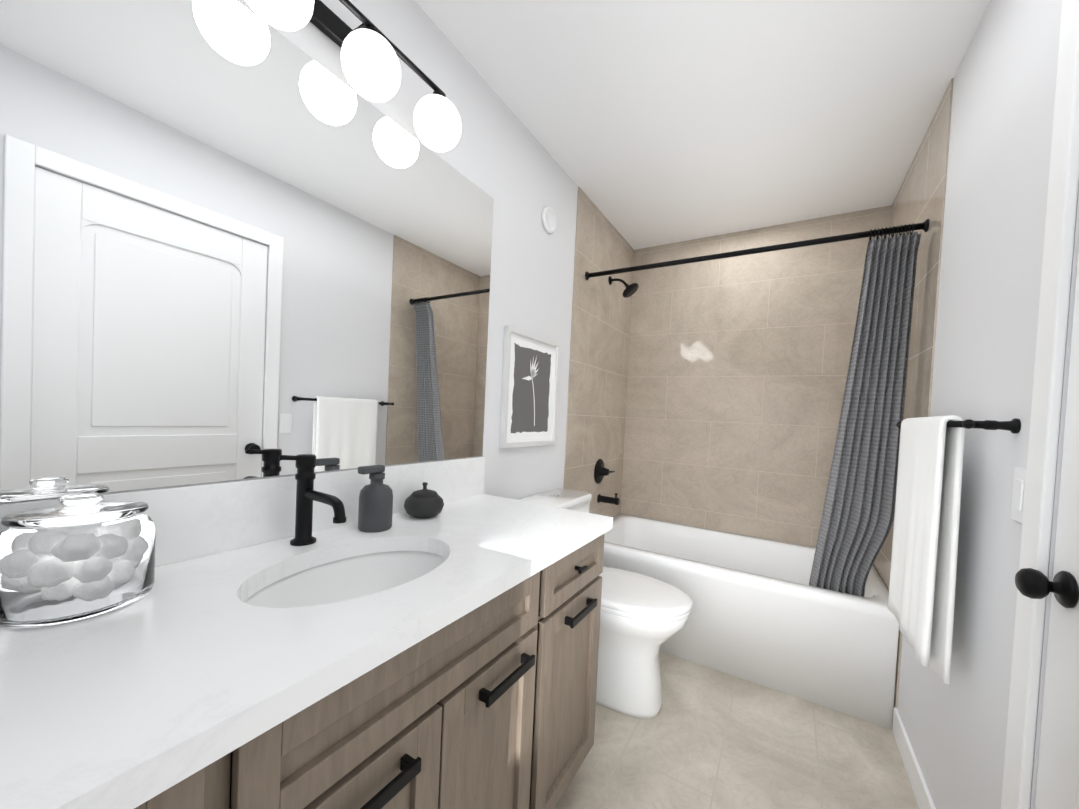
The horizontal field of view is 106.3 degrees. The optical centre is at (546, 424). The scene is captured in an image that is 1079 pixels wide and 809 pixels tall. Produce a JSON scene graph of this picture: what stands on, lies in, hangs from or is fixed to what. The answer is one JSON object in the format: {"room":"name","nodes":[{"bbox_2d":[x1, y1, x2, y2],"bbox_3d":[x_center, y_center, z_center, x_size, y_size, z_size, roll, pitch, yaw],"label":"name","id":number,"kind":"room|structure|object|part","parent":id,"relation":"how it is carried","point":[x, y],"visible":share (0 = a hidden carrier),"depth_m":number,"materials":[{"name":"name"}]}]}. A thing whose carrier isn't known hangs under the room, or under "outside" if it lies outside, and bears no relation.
{"room":"bathroom","nodes":[
{"label":"bathroom","id":0,"kind":"room"},
{"bbox_2d":[306,753,421,808],"bbox_3d":[-0.256,0.541,0.578,0.030,0.022,0.170,4,2,31],"label":"handle","id":1,"kind":"object","parent":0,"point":[376,790],"depth_m":0.60,"materials":[{"name":"black metal"}]},
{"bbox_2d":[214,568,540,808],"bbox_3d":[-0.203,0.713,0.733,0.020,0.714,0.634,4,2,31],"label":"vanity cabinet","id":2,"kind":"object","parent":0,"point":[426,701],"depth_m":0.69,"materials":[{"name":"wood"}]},
{"bbox_2d":[478,652,535,707],"bbox_3d":[-0.083,0.542,0.868,0.030,0.022,0.170,4,2,31],"label":"handle","id":3,"kind":"object","parent":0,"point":[490,689],"depth_m":0.86,"materials":[{"name":"black metal"}]},
{"bbox_2d":[0,0,1078,808],"bbox_3d":[0.218,-0.035,0.921,1.750,2.474,4.256,4,2,31],"label":"wall","id":4,"kind":"structure","parent":0,"point":[996,206],"depth_m":1.14,"materials":[{"name":"white paint"}]},
{"bbox_2d":[0,456,484,567],"bbox_3d":[-0.709,0.202,0.887,0.020,0.150,1.750,4,2,31],"label":"backsplash","id":5,"kind":"structure","parent":4,"relation":"attached to","point":[196,519],"depth_m":0.93,"materials":[{"name":"white stone"}]},
{"bbox_2d":[0,0,493,502],"bbox_3d":[-0.687,-0.389,0.876,0.005,1.030,1.750,4,2,31],"label":"wall mirror","id":6,"kind":"object","parent":4,"relation":"attached to","point":[239,241],"visible":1,"depth_m":0.85,"materials":[{"name":"clear glass"}]},
{"bbox_2d":[245,0,461,151],"bbox_3d":[-0.517,-0.942,0.943,0.170,0.196,0.823,4,2,31],"label":"sconce","id":7,"kind":"object","parent":4,"relation":"attached to","point":[370,51],"visible":1,"depth_m":1.01,"materials":[{"name":"white glass"}]},
{"bbox_3d":[-0.564,-0.914,0.839,0.142,0.142,0.142,4,2,31],"label":"globe","id":8,"kind":"part","parent":7,"relation":"part of"},
{"bbox_3d":[-0.485,-1.012,1.040,0.080,0.014,0.014,4,2,31],"label":"arm","id":9,"kind":"part","parent":7,"relation":"part of"},
{"bbox_3d":[-0.448,-0.913,1.034,0.142,0.142,0.142,4,2,31],"label":"globe","id":10,"kind":"part","parent":7,"relation":"part of"},
{"bbox_2d":[365,25,380,47],"bbox_3d":[-0.444,-0.994,1.032,0.036,0.032,0.036,4,2,31],"label":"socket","id":11,"kind":"object","parent":7,"relation":"attached to","point":[372,27],"depth_m":1.02,"materials":[{"name":"white glass"}]},
{"bbox_3d":[-0.332,-0.913,1.229,0.142,0.142,0.142,4,2,31],"label":"globe","id":12,"kind":"part","parent":7,"relation":"part of"},
{"bbox_2d":[432,89,445,106],"bbox_3d":[-0.328,-0.994,1.227,0.036,0.032,0.036,4,2,31],"label":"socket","id":13,"kind":"object","parent":7,"relation":"attached to","point":[436,91],"depth_m":1.21,"materials":[{"name":"white glass"}]},
{"bbox_2d":[499,325,560,448],"bbox_3d":[-0.067,-0.158,1.923,0.023,0.525,0.456,4,2,31],"label":"framed artwork","id":14,"kind":"object","parent":4,"relation":"attached to","point":[530,387],"visible":1,"depth_m":1.89,"materials":[{"name":"grey paper"}]},
{"bbox_2d":[542,206,555,233],"bbox_3d":[0.013,-0.998,1.975,0.017,0.122,0.122,4,2,31],"label":"smoke detector","id":15,"kind":"object","parent":4,"relation":"in","point":[548,219],"visible":1,"depth_m":1.96,"materials":[{"name":"white plastic"}]},
{"bbox_2d":[563,187,633,516],"bbox_3d":[0.354,-0.071,2.656,0.006,2.474,0.936,4,2,31],"label":"wall tile","id":16,"kind":"structure","parent":4,"relation":"attached to","point":[598,364],"depth_m":2.56,"materials":[{"name":"beige tile"}]},
{"bbox_2d":[594,459,619,504],"bbox_3d":[0.408,0.379,2.650,0.140,0.297,0.188,4,2,31],"label":"tub faucet","id":17,"kind":"object","parent":16,"relation":"attached to","point":[601,471],"visible":1,"depth_m":2.64,"materials":[{"name":"black metal"}]},
{"bbox_3d":[0.374,0.311,2.657,0.068,0.164,0.164,4,2,31],"label":"plate","id":18,"kind":"part","parent":17,"relation":"part of","materials":[{"name":"black metal"}]},
{"bbox_3d":[0.407,0.498,2.660,0.140,0.060,0.060,4,2,31],"label":"spout","id":19,"kind":"part","parent":17,"relation":"part of","materials":[{"name":"black metal"}]},
{"bbox_2d":[608,276,638,297],"bbox_3d":[0.495,-0.895,2.613,0.192,0.149,0.118,4,2,31],"label":"shower head","id":20,"kind":"object","parent":16,"relation":"attached to","point":[630,290],"visible":1,"depth_m":2.60},
{"bbox_3d":[0.469,-0.922,2.628,0.115,0.061,0.017,4,2,31],"label":"arm","id":21,"kind":"part","parent":20,"relation":"part of"},
{"bbox_2d":[585,219,928,279],"bbox_3d":[0.871,-0.829,1.984,1.487,0.048,0.048,4,2,31],"label":"curtain rod","id":22,"kind":"object","parent":16,"relation":"attached to","point":[924,225],"visible":0.98,"depth_m":1.89,"materials":[{"name":"black metal"}]},
{"bbox_2d":[809,223,921,596],"bbox_3d":[1.371,-0.005,1.772,0.293,1.622,0.199,4,2,31],"label":"shower curtain","id":23,"kind":"object","parent":22,"relation":"hanging from","point":[857,519],"visible":0.92,"depth_m":1.76,"materials":[{"name":"grey fabric"}]},
{"bbox_2d":[620,205,891,546],"bbox_3d":[1.233,-0.030,2.674,1.488,2.474,0.006,4,2,31],"label":"wall tile","id":24,"kind":"structure","parent":4,"relation":"attached to","point":[738,366],"depth_m":2.64,"materials":[{"name":"beige tile"}]},
{"bbox_2d":[873,78,953,709],"bbox_3d":[1.628,0.008,1.880,0.006,2.474,0.966,4,2,31],"label":"wall tile","id":25,"kind":"structure","parent":4,"relation":"attached to","point":[920,196],"depth_m":1.61,"materials":[{"name":"beige tile"}]},
{"bbox_2d":[892,707,935,808],"bbox_3d":[1.173,1.191,1.245,0.012,0.100,0.908,4,2,31],"label":"baseboard","id":26,"kind":"structure","parent":4,"relation":"attached to","point":[921,792],"depth_m":1.37,"materials":[{"name":"white wood"}]},
{"bbox_2d":[888,415,1020,684],"bbox_3d":[1.139,0.317,1.200,0.116,0.676,0.680,4,2,31],"label":"towel rail","id":27,"kind":"object","parent":4,"relation":"attached to","point":[921,596],"visible":1,"depth_m":1.07,"materials":[{"name":"white fabric"}]},
{"bbox_2d":[888,415,965,684],"bbox_3d":[1.108,0.315,1.201,0.063,0.676,0.420,4,2,31],"label":"towel","id":28,"kind":"object","parent":27,"relation":"hanging from","point":[922,585],"depth_m":1.07,"materials":[{"name":"white fabric"}]},
{"bbox_3d":[1.011,0.002,0.922,0.085,0.034,0.034,4,2,31],"label":"post","id":29,"kind":"part","parent":27,"relation":"part of","materials":[{"name":"black metal"}]},
{"bbox_2d":[1011,467,1026,522],"bbox_3d":[1.012,0.151,0.865,0.008,0.116,0.072,4,2,31],"label":"light switch","id":30,"kind":"object","parent":4,"relation":"attached to","point":[1018,493],"visible":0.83,"depth_m":0.87,"materials":[{"name":"white plastic"}]},
{"bbox_2d":[1001,0,1078,808],"bbox_3d":[0.739,0.162,0.414,0.016,2.155,0.960,4,2,31],"label":"door frame","id":31,"kind":"structure","parent":4,"relation":"attached to","point":[1044,421],"depth_m":0.78,"materials":[{"name":"white wood"}]},
{"bbox_2d":[1015,250,1078,808],"bbox_3d":[0.724,0.193,0.423,0.072,2.074,0.817,4,2,31],"label":"bathroom door","id":32,"kind":"structure","parent":4,"relation":"in","point":[1057,786],"depth_m":0.72,"materials":[{"name":"white wood"}]},
{"bbox_3d":[0.897,0.291,0.732,0.062,0.064,0.064,4,2,31],"label":"knob","id":33,"kind":"part","parent":32,"relation":"part of","materials":[{"name":"black metal"}]},
{"bbox_2d":[414,0,990,249],"bbox_3d":[0.256,-1.297,0.904,1.700,0.050,4.256,4,2,31],"label":"ceiling","id":34,"kind":"structure","parent":0,"point":[648,123],"depth_m":1.55,"materials":[{"name":"white paint"}]},
{"bbox_2d":[555,651,918,808],"bbox_3d":[0.137,1.224,0.965,1.700,0.050,4.256,4,2,31],"label":"floor","id":35,"kind":"structure","parent":0,"point":[708,738],"depth_m":1.48,"materials":[{"name":"tile"}]},
{"bbox_2d":[108,524,612,808],"bbox_3d":[-0.491,0.751,0.749,0.586,0.844,1.730,4,2,31],"label":"bathroom vanity","id":36,"kind":"object","parent":35,"relation":"on","point":[492,706],"depth_m":0.74,"materials":[{"name":"brown wood"}]},
{"bbox_2d":[0,492,612,808],"bbox_3d":[-0.474,0.311,0.747,0.576,0.038,1.750,4,2,31],"label":"countertop","id":37,"kind":"structure","parent":36,"relation":"on","point":[95,711],"depth_m":0.54,"materials":[{"name":"white stone"}]},
{"bbox_2d":[0,493,155,627],"bbox_3d":[-0.735,0.196,0.637,0.170,0.172,0.170,4,2,31],"label":"jar","id":38,"kind":"object","parent":37,"relation":"on","point":[69,558],"visible":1,"depth_m":0.58,"materials":[{"name":"clear glass"}]},
{"bbox_3d":[-0.731,0.126,0.635,0.152,0.033,0.152,4,2,31],"label":"lid","id":39,"kind":"part","parent":38,"relation":"part of","materials":[{"name":"clear glass"}]},
{"bbox_2d":[279,454,345,545],"bbox_3d":[-0.529,0.178,0.915,0.182,0.212,0.086,4,2,31],"label":"faucet","id":40,"kind":"object","parent":37,"relation":"on","point":[307,494],"visible":0.98,"depth_m":0.94,"materials":[{"name":"black metal"}]},
{"bbox_3d":[-0.586,0.078,0.934,0.010,0.018,0.059,4,2,31],"label":"lever","id":41,"kind":"part","parent":40,"relation":"part of","materials":[{"name":"black metal"}]},
{"bbox_3d":[-0.506,0.181,0.920,0.140,0.050,0.021,4,2,31],"label":"spout","id":42,"kind":"part","parent":40,"relation":"part of","materials":[{"name":"black metal"}]},
{"bbox_2d":[228,536,455,623],"bbox_3d":[-0.397,0.397,0.854,0.330,0.156,0.474,4,2,31],"label":"sink","id":43,"kind":"object","parent":37,"relation":"in","point":[292,594],"depth_m":0.96,"materials":[{"name":"white ceramic"}]},
{"bbox_2d":[358,465,392,531],"bbox_3d":[-0.467,0.197,1.097,0.086,0.172,0.095,4,2,31],"label":"soap dispenser","id":44,"kind":"object","parent":37,"relation":"on","point":[375,509],"visible":1,"depth_m":1.07,"materials":[{"name":"grey"}]},
{"bbox_2d":[404,482,443,517],"bbox_3d":[-0.381,0.231,1.256,0.120,0.104,0.120,4,2,31],"label":"lidded pot","id":45,"kind":"object","parent":37,"relation":"on","point":[424,502],"visible":1,"depth_m":1.22,"materials":[{"name":"grey ceramic"}]},
{"bbox_3d":[0.067,0.787,1.193,0.020,0.568,0.374,4,2,31],"label":"door","id":46,"kind":"part","parent":36,"relation":"part of","materials":[{"name":"brown wood"}]},
{"bbox_3d":[0.084,0.424,1.185,0.020,0.132,0.374,4,2,31],"label":"drawer","id":47,"kind":"part","parent":36,"relation":"part of","materials":[{"name":"brown wood"}]},
{"bbox_3d":[0.092,0.420,1.180,0.018,0.014,0.014,4,2,31],"label":"knob","id":48,"kind":"part","parent":36,"relation":"part of","materials":[{"name":"black metal"}]},
{"bbox_3d":[0.100,0.543,1.175,0.030,0.022,0.165,4,2,31],"label":"handle","id":49,"kind":"part","parent":36,"relation":"part of","materials":[{"name":"black metal"}]},
{"bbox_2d":[517,488,691,718],"bbox_3d":[0.257,0.770,1.828,0.756,0.826,0.444,4,2,31],"label":"toilet","id":50,"kind":"object","parent":35,"relation":"on","point":[643,617],"visible":0.56,"depth_m":1.66,"materials":[{"name":"white ceramic"}]},
{"bbox_3d":[0.042,0.366,1.958,0.210,0.034,0.444,4,2,31],"label":"tank lid","id":51,"kind":"part","parent":50,"relation":"part of","materials":[{"name":"white ceramic"}]},
{"bbox_3d":[0.325,0.971,1.787,0.555,0.434,0.376,4,2,31],"label":"bowl","id":52,"kind":"part","parent":50,"relation":"part of","materials":[{"name":"white ceramic"}]},
{"bbox_3d":[0.344,0.721,1.777,0.559,0.026,0.385,4,2,31],"label":"lid","id":53,"kind":"part","parent":50,"relation":"part of","materials":[{"name":"white ceramic"}]},
{"bbox_2d":[603,513,899,728],"bbox_3d":[0.979,0.958,2.351,1.482,0.494,0.798,4,2,31],"label":"bathtub","id":54,"kind":"object","parent":35,"relation":"on","point":[763,613],"visible":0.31,"depth_m":1.90,"materials":[{"name":"white ceramic"}]}
]}

